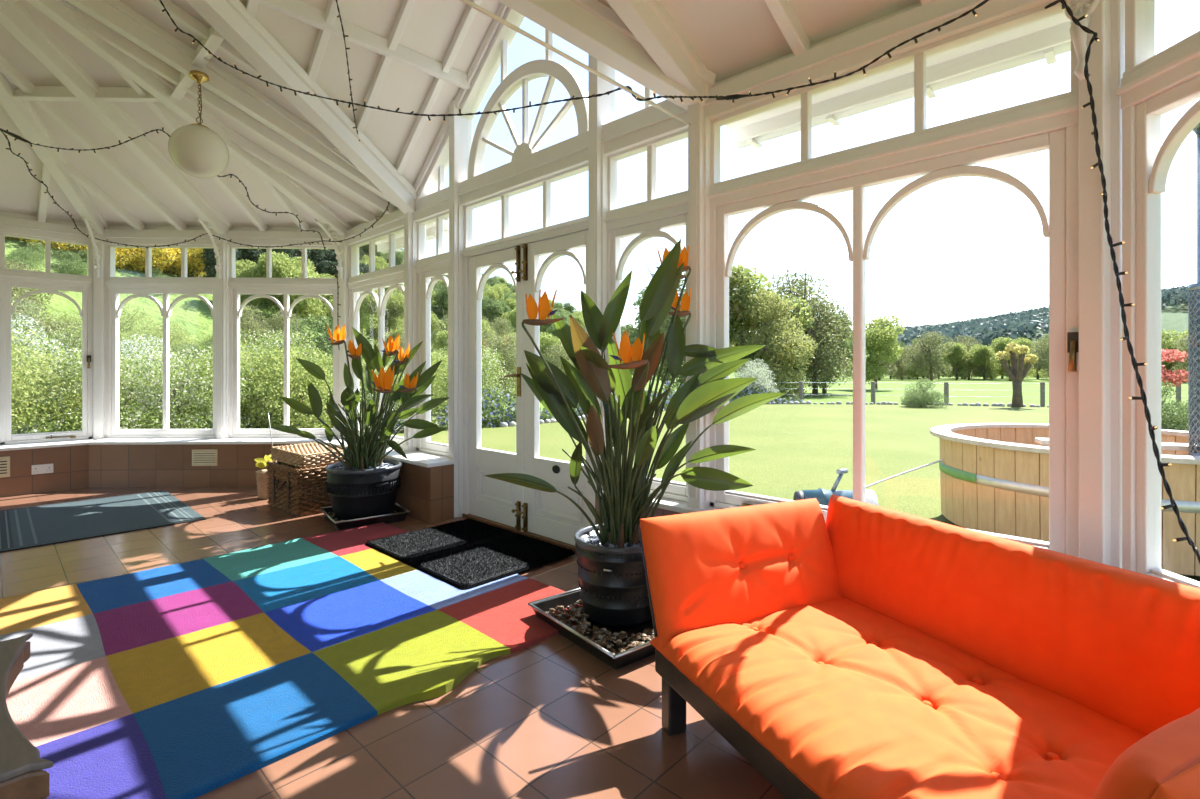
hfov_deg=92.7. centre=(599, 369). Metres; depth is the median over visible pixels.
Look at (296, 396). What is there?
shrub
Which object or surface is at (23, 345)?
shrub
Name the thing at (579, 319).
round tree
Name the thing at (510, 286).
round tree
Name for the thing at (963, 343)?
tree
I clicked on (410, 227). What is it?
trim
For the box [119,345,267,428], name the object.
shrub
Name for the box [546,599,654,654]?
gravel
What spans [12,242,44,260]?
shrub
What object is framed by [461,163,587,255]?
window
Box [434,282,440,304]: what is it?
round tree
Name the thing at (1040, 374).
round tree
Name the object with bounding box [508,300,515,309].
round tree
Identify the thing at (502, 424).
stone edging
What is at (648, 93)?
window
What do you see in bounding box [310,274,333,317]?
round tree
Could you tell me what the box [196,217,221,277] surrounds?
bracket
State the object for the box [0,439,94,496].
wall
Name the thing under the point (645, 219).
window
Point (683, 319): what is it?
tree
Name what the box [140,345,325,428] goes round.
shrub
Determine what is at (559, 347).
tree
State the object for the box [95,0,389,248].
fairy lights
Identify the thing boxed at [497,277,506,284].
round tree
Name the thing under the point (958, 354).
round tree
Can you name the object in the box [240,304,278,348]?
tree
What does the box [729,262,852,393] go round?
tree
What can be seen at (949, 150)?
window
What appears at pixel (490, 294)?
round tree
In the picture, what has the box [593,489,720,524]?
wall
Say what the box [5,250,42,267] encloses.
shrub
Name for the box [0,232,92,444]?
window
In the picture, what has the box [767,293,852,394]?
tree
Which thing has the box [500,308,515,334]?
round tree
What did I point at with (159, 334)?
shrub
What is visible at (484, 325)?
round tree
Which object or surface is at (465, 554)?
doormat
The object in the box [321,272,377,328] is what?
round tree
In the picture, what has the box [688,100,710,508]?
trim
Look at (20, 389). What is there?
shrub
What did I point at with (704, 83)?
trim
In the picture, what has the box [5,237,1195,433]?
hillside
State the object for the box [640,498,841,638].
cushion
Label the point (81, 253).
shrub
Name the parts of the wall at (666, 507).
sill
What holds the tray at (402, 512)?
on the floor
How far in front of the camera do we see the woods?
211.55 m
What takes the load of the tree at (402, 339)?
on the hillside
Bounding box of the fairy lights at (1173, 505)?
[1044,0,1199,563]
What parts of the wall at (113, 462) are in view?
sill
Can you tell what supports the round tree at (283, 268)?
on the hillside
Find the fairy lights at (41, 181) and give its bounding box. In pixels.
[0,130,89,236]
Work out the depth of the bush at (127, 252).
23.06 m
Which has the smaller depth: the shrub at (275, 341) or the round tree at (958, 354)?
the shrub at (275, 341)
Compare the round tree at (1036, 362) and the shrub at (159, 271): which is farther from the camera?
the round tree at (1036, 362)
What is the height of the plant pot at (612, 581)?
0.366 m
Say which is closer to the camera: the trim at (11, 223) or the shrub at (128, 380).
the trim at (11, 223)
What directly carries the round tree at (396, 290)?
on the hillside
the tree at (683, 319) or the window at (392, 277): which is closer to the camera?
the window at (392, 277)
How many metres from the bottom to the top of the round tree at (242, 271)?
2.404 m
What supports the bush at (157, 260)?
on the hillside
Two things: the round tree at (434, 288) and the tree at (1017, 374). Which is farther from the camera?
the round tree at (434, 288)
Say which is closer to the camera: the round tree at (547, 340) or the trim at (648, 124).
the trim at (648, 124)
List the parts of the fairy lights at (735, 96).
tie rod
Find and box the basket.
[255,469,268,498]
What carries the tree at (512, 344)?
on the hillside
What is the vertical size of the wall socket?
0.088 m
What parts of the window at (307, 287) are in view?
clerestory frame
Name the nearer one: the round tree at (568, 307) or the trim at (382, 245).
the trim at (382, 245)
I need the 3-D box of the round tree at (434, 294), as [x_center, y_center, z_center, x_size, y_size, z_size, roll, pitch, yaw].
[-15.011,-5.619,48.396,2.092,2.591,1.981,0,0,5]
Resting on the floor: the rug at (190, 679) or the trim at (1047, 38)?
the rug at (190, 679)
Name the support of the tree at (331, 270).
on the hillside
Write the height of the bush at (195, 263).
1.871 m
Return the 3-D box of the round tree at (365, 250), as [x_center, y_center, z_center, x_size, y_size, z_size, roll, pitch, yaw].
[-20.312,-9.914,49.741,3.210,4.032,3.346,0,0,-14]
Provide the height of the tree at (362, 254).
3.347 m
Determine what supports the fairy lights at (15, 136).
hanging from the ceiling
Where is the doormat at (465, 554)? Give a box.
[365,518,574,589]
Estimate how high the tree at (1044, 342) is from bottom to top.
6.585 m
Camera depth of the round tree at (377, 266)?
37.61 m
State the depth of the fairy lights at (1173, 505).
1.75 m
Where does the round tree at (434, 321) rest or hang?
on the hillside
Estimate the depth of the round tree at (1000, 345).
71.70 m
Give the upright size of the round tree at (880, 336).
5.458 m
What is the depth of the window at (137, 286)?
5.99 m
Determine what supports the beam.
attached to the ceiling
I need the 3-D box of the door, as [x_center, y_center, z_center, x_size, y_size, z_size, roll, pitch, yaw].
[-0.537,0.131,4.085,1.482,2.078,0.181,0,0,43]
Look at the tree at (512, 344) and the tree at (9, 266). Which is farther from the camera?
the tree at (512, 344)
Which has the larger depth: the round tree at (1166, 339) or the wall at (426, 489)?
the round tree at (1166, 339)
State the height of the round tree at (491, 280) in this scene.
4.005 m
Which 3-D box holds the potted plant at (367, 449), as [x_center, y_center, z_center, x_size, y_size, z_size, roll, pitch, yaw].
[-1.843,0.213,4.446,1.277,1.127,0.814,0,0,-23]
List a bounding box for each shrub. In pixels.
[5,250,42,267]
[5,255,41,271]
[6,247,41,261]
[11,313,80,412]
[11,326,65,433]
[11,349,139,433]
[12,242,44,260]
[19,325,81,382]
[20,346,210,433]
[26,308,81,351]
[35,373,80,417]
[51,244,86,260]
[51,251,86,274]
[59,304,159,345]
[69,249,86,265]
[77,333,189,409]
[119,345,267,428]
[119,346,172,395]
[120,336,184,363]
[128,320,201,362]
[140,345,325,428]
[144,268,170,276]
[171,342,200,372]
[174,338,246,393]
[191,333,248,356]
[206,342,259,371]
[208,328,327,408]
[240,343,361,429]
[244,314,373,394]
[290,353,403,428]
[359,356,437,432]
[393,347,447,421]
[432,345,515,413]
[730,359,778,403]
[900,378,948,407]
[1161,381,1195,430]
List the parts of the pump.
handle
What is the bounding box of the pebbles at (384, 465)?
[332,463,393,469]
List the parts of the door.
panel moulding, handle, panel moulding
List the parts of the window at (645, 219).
clerestory frame, sash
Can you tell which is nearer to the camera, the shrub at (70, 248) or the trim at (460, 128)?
the trim at (460, 128)
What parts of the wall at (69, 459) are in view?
sill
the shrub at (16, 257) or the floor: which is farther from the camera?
the shrub at (16, 257)
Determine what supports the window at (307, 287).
in the wall at (113, 462)
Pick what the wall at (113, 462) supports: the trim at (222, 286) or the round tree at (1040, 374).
the trim at (222, 286)
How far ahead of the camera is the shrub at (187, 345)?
14.48 m
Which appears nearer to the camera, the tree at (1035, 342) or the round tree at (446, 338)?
the round tree at (446, 338)
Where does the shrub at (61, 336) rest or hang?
on the hillside
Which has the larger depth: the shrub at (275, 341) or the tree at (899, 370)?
the tree at (899, 370)
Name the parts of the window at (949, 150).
clerestory frame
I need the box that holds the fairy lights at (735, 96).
[159,0,988,125]
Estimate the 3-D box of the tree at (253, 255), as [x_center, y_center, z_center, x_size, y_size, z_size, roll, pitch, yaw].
[-17.520,-6.489,28.000,2.145,4.121,2.510,0,0,-30]
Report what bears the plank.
on the hot tub
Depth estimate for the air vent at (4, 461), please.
5.26 m
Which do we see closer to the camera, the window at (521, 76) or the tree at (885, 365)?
the window at (521, 76)
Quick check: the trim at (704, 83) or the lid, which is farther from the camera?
the lid
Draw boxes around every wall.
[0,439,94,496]
[88,437,339,486]
[322,439,453,522]
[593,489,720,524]
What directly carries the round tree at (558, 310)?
on the hillside
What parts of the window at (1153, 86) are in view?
clerestory frame, sash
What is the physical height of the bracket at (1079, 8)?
0.304 m
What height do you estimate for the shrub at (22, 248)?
0.844 m
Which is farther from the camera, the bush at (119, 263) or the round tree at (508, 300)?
the round tree at (508, 300)
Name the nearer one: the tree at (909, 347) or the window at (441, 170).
the window at (441, 170)
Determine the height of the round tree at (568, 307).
4.198 m
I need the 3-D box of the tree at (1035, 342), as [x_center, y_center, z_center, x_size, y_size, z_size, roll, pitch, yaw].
[64.366,-1.331,84.056,6.207,6.557,5.915,0,0,-11]
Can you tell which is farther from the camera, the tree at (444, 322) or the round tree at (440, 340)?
the tree at (444, 322)
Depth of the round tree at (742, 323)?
29.25 m
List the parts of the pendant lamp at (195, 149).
globe, chain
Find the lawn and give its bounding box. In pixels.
[392,404,1199,581]
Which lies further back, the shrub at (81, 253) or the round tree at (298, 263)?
the round tree at (298, 263)
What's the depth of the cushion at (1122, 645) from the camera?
1.55 m
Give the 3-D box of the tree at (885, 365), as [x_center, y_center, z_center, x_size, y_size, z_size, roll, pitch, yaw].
[36.624,-1.567,76.044,6.387,7.080,6.702,0,0,-14]
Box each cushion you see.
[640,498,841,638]
[826,494,1199,734]
[1090,708,1199,798]
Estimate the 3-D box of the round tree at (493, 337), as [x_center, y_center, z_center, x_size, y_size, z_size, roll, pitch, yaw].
[-4.353,-0.376,25.390,1.710,2.236,1.806,0,0,-30]
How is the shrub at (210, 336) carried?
on the hillside
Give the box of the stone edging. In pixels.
[499,401,1187,426]
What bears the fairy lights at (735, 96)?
hanging from the ceiling
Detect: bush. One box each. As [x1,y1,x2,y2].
[5,236,77,250]
[59,243,131,269]
[115,248,156,271]
[124,248,188,276]
[171,248,208,276]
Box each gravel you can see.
[327,509,396,521]
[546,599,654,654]
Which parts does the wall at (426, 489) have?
sill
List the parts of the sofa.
arm frame, leg, rail, seat mattress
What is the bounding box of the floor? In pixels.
[0,486,785,798]
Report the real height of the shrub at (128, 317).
1.747 m
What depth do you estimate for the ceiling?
4.12 m
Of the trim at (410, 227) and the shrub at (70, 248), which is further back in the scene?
the shrub at (70, 248)
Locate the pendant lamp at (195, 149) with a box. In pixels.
[168,70,228,177]
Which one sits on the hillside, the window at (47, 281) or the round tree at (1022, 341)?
the round tree at (1022, 341)
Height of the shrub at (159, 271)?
0.853 m
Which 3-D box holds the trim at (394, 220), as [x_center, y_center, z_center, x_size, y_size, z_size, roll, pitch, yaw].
[-2.141,-1.417,5.576,1.457,0.217,0.145,0,0,43]
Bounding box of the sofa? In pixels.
[638,498,1199,798]
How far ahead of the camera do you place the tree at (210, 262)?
24.61 m
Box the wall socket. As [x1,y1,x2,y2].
[31,464,52,474]
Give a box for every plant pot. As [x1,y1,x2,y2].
[325,459,401,520]
[574,523,651,626]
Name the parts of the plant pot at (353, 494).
lug handle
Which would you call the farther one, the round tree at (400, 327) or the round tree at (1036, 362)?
the round tree at (1036, 362)
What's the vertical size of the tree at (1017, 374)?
2.624 m
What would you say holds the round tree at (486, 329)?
on the hillside
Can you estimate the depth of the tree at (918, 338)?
93.23 m
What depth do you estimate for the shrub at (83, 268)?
20.64 m
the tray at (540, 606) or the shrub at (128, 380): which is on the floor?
the tray at (540, 606)
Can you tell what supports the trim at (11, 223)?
attached to the ceiling
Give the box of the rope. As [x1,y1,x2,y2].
[866,459,942,487]
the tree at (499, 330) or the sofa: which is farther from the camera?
the tree at (499, 330)
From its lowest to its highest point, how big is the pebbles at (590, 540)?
0.065 m
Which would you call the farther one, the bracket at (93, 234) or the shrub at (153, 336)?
the shrub at (153, 336)
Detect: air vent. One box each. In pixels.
[0,456,9,477]
[192,449,216,465]
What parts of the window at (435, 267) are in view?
clerestory frame, sash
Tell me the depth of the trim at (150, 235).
5.98 m
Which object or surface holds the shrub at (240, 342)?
on the hillside
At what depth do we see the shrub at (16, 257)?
18.17 m
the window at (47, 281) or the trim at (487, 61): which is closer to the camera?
the trim at (487, 61)
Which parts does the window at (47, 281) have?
clerestory frame, sash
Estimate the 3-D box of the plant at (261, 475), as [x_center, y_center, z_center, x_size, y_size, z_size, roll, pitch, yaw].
[-3.034,0.779,5.241,0.226,0.778,0.227,0,0,-41]
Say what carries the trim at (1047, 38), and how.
attached to the ceiling
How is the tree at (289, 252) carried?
on the hillside
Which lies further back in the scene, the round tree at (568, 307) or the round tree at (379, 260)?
the round tree at (568, 307)
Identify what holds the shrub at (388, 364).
on the hillside
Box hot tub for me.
[930,423,1199,575]
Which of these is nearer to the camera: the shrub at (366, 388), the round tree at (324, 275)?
the shrub at (366, 388)
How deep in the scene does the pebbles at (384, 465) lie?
4.44 m
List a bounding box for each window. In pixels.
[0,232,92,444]
[104,245,215,437]
[228,245,339,437]
[347,227,403,447]
[414,211,448,456]
[438,166,444,190]
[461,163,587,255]
[467,29,587,178]
[604,129,687,501]
[645,87,653,107]
[708,0,1078,556]
[1116,0,1199,587]
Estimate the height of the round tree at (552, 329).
3.332 m
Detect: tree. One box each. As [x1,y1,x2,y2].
[5,260,55,316]
[11,287,56,340]
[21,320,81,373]
[200,248,241,276]
[215,259,263,306]
[236,249,265,266]
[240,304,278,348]
[253,251,328,324]
[258,311,312,348]
[260,256,315,308]
[272,249,294,260]
[272,249,313,269]
[307,249,331,277]
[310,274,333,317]
[312,249,335,262]
[321,262,337,277]
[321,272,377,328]
[323,290,387,347]
[359,244,384,257]
[359,249,366,264]
[359,250,368,274]
[359,255,368,261]
[359,259,383,270]
[364,291,403,343]
[375,256,395,268]
[384,284,403,337]
[384,322,403,346]
[386,251,403,264]
[390,334,432,359]
[431,287,443,313]
[431,290,436,304]
[431,311,446,349]
[431,313,447,351]
[432,285,447,316]
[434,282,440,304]
[434,330,447,356]
[437,280,446,291]
[438,326,496,374]
[443,333,488,369]
[482,289,498,303]
[482,296,505,327]
[482,316,498,336]
[482,319,489,329]
[482,326,495,338]
[482,332,515,397]
[484,286,504,315]
[485,337,513,368]
[486,277,501,285]
[489,344,541,395]
[491,315,515,337]
[494,300,511,326]
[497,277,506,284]
[498,283,510,293]
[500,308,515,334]
[502,291,510,302]
[504,297,514,306]
[505,282,514,291]
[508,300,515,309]
[540,312,569,338]
[540,332,560,362]
[543,342,575,374]
[545,320,568,338]
[553,302,563,311]
[555,307,574,318]
[562,302,576,312]
[573,312,583,319]
[573,315,584,325]
[621,286,684,390]
[621,323,633,330]
[629,263,755,383]
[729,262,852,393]
[729,263,814,386]
[732,289,817,398]
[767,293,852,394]
[799,312,869,392]
[847,315,904,389]
[874,338,899,379]
[885,346,915,379]
[895,347,922,378]
[900,329,954,380]
[903,348,929,378]
[910,338,941,377]
[910,343,935,378]
[932,353,952,378]
[939,342,973,379]
[951,333,981,376]
[960,341,988,379]
[969,344,1000,379]
[991,337,1036,380]
[994,337,1034,378]
[994,342,1037,406]
[1027,332,1048,375]
[1028,362,1038,376]
[1033,340,1048,378]
[1038,347,1048,378]
[1161,330,1183,370]
[1161,348,1188,393]
[1163,329,1187,381]
[1171,335,1195,380]
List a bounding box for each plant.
[254,412,273,498]
[270,324,449,469]
[484,239,785,547]
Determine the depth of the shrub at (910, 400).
20.08 m
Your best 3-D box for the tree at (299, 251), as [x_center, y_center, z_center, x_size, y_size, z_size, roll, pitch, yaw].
[-15.890,-5.703,29.659,2.384,3.914,2.037,0,0,8]
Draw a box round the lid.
[270,442,344,467]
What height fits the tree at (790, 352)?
5.639 m
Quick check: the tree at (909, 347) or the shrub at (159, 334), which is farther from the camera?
the tree at (909, 347)
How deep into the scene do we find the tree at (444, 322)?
29.27 m
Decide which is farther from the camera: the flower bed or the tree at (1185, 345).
the tree at (1185, 345)
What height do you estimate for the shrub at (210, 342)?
1.628 m
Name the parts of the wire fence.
post, post, post, post, post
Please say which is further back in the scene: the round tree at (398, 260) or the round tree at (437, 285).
the round tree at (398, 260)
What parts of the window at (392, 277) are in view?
clerestory frame, sash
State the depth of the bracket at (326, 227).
5.90 m
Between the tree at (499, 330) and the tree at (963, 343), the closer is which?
the tree at (499, 330)
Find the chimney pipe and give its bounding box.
[1188,123,1199,455]
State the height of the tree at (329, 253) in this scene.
3.171 m
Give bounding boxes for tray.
[320,502,409,530]
[528,588,654,669]
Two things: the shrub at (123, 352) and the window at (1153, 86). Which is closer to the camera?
the window at (1153, 86)
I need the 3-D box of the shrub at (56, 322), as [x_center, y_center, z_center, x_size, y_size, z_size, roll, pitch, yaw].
[-11.614,-0.193,12.454,1.605,1.899,1.556,0,0,35]
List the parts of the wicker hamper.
carry handle, lid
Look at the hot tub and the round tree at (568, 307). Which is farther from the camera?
the round tree at (568, 307)
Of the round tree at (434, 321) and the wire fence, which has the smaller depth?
the wire fence
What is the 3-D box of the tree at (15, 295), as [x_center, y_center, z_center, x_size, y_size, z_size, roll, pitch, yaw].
[-13.585,-0.960,13.276,1.898,2.245,1.839,0,0,-43]
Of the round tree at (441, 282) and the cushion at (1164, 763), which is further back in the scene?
the round tree at (441, 282)
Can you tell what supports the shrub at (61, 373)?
on the hillside
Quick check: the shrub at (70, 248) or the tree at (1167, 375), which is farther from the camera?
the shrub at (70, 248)
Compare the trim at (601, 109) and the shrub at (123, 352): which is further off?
the shrub at (123, 352)
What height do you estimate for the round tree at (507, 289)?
3.781 m
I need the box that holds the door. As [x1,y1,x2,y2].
[462,226,587,551]
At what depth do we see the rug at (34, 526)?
4.47 m
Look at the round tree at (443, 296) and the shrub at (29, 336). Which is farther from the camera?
the round tree at (443, 296)
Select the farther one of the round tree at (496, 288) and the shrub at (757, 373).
the round tree at (496, 288)
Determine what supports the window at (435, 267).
in the wall at (426, 489)
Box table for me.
[0,633,52,798]
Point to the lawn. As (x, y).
(799, 447)
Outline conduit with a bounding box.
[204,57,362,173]
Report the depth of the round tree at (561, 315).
51.46 m
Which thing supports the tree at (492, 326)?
on the hillside
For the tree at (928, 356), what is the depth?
72.33 m
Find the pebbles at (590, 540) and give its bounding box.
[581,535,640,547]
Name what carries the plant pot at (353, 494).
on the tray at (402, 512)
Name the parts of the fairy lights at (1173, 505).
bulb, bulb, bulb, bulb, bulb, bulb, bulb, bulb, bulb, bulb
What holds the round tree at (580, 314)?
on the hillside
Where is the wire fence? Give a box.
[788,381,1187,406]
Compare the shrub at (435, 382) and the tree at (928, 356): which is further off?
the tree at (928, 356)
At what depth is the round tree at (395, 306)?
27.21 m
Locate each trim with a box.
[0,211,91,242]
[93,233,106,439]
[102,226,339,245]
[216,231,229,438]
[340,235,358,438]
[345,209,403,244]
[375,218,448,253]
[404,212,416,450]
[413,3,524,203]
[413,100,687,221]
[449,100,471,517]
[588,54,615,525]
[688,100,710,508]
[703,82,710,110]
[725,12,1070,148]
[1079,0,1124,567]
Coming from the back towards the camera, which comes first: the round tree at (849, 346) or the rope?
the round tree at (849, 346)
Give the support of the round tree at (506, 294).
on the hillside
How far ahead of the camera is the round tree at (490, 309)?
48.56 m
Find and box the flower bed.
[11,381,802,434]
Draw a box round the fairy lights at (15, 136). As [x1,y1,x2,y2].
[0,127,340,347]
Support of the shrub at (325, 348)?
on the hillside
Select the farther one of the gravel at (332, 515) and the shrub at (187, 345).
the shrub at (187, 345)
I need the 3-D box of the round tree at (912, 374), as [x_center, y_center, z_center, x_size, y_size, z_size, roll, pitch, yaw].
[45.067,-0.657,81.538,4.076,5.114,3.840,0,0,6]
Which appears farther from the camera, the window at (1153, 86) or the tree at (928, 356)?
the tree at (928, 356)
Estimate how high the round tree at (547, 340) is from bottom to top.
2.924 m
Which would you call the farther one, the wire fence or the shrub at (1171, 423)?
the wire fence
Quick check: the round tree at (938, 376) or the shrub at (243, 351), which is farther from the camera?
the round tree at (938, 376)
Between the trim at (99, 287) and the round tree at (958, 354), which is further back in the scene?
the round tree at (958, 354)
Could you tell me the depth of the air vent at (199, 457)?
5.71 m
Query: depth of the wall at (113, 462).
5.72 m
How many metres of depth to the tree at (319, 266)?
31.02 m
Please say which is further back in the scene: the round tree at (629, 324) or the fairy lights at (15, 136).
the round tree at (629, 324)
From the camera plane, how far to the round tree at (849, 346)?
32.63 m
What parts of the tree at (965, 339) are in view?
crown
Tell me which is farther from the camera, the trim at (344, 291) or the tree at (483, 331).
the tree at (483, 331)
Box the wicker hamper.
[266,460,330,516]
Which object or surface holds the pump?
on the lawn
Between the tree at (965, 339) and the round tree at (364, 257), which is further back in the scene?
the tree at (965, 339)
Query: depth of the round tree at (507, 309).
53.63 m
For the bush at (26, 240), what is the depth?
21.69 m
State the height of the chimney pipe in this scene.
2.900 m
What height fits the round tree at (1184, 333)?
6.599 m
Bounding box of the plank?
[1035,438,1196,451]
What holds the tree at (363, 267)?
on the hillside
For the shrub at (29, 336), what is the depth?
10.63 m
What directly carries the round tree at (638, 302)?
on the hillside
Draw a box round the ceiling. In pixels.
[0,0,935,235]
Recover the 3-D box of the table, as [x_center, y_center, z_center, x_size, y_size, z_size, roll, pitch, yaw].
[-1.627,0.963,1.087,0.795,0.414,0.810,0,0,43]
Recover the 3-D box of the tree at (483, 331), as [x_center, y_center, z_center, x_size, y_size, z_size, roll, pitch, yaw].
[-4.991,-0.346,21.480,2.462,2.912,2.386,0,0,31]
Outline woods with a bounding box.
[731,286,1196,346]
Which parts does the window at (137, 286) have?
clerestory frame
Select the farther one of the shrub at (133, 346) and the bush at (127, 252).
the bush at (127, 252)
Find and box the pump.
[793,469,877,505]
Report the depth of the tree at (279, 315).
18.91 m
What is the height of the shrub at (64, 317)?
1.722 m
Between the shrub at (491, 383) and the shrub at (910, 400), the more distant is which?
the shrub at (910, 400)
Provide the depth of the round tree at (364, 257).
44.75 m
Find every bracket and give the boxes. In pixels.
[82,217,99,277]
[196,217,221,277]
[314,219,342,278]
[1065,0,1099,79]
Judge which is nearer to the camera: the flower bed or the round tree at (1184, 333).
the flower bed
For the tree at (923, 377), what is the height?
6.311 m
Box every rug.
[0,490,205,552]
[0,522,587,798]
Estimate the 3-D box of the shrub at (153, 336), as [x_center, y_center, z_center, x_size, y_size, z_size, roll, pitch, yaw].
[-11.692,-0.219,14.910,1.343,1.370,1.866,0,0,-12]
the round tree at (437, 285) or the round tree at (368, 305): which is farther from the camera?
the round tree at (437, 285)
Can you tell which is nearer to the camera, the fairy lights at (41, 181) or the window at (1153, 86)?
the window at (1153, 86)
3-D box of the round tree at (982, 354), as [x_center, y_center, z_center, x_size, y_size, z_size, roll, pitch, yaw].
[50.999,-0.747,75.676,4.237,5.315,3.991,0,0,13]
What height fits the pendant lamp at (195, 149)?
0.701 m
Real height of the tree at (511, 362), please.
2.708 m
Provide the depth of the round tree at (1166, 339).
63.10 m
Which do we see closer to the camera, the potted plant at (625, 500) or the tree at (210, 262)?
the potted plant at (625, 500)
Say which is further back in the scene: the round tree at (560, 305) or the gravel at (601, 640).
the round tree at (560, 305)
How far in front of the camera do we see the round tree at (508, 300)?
61.05 m

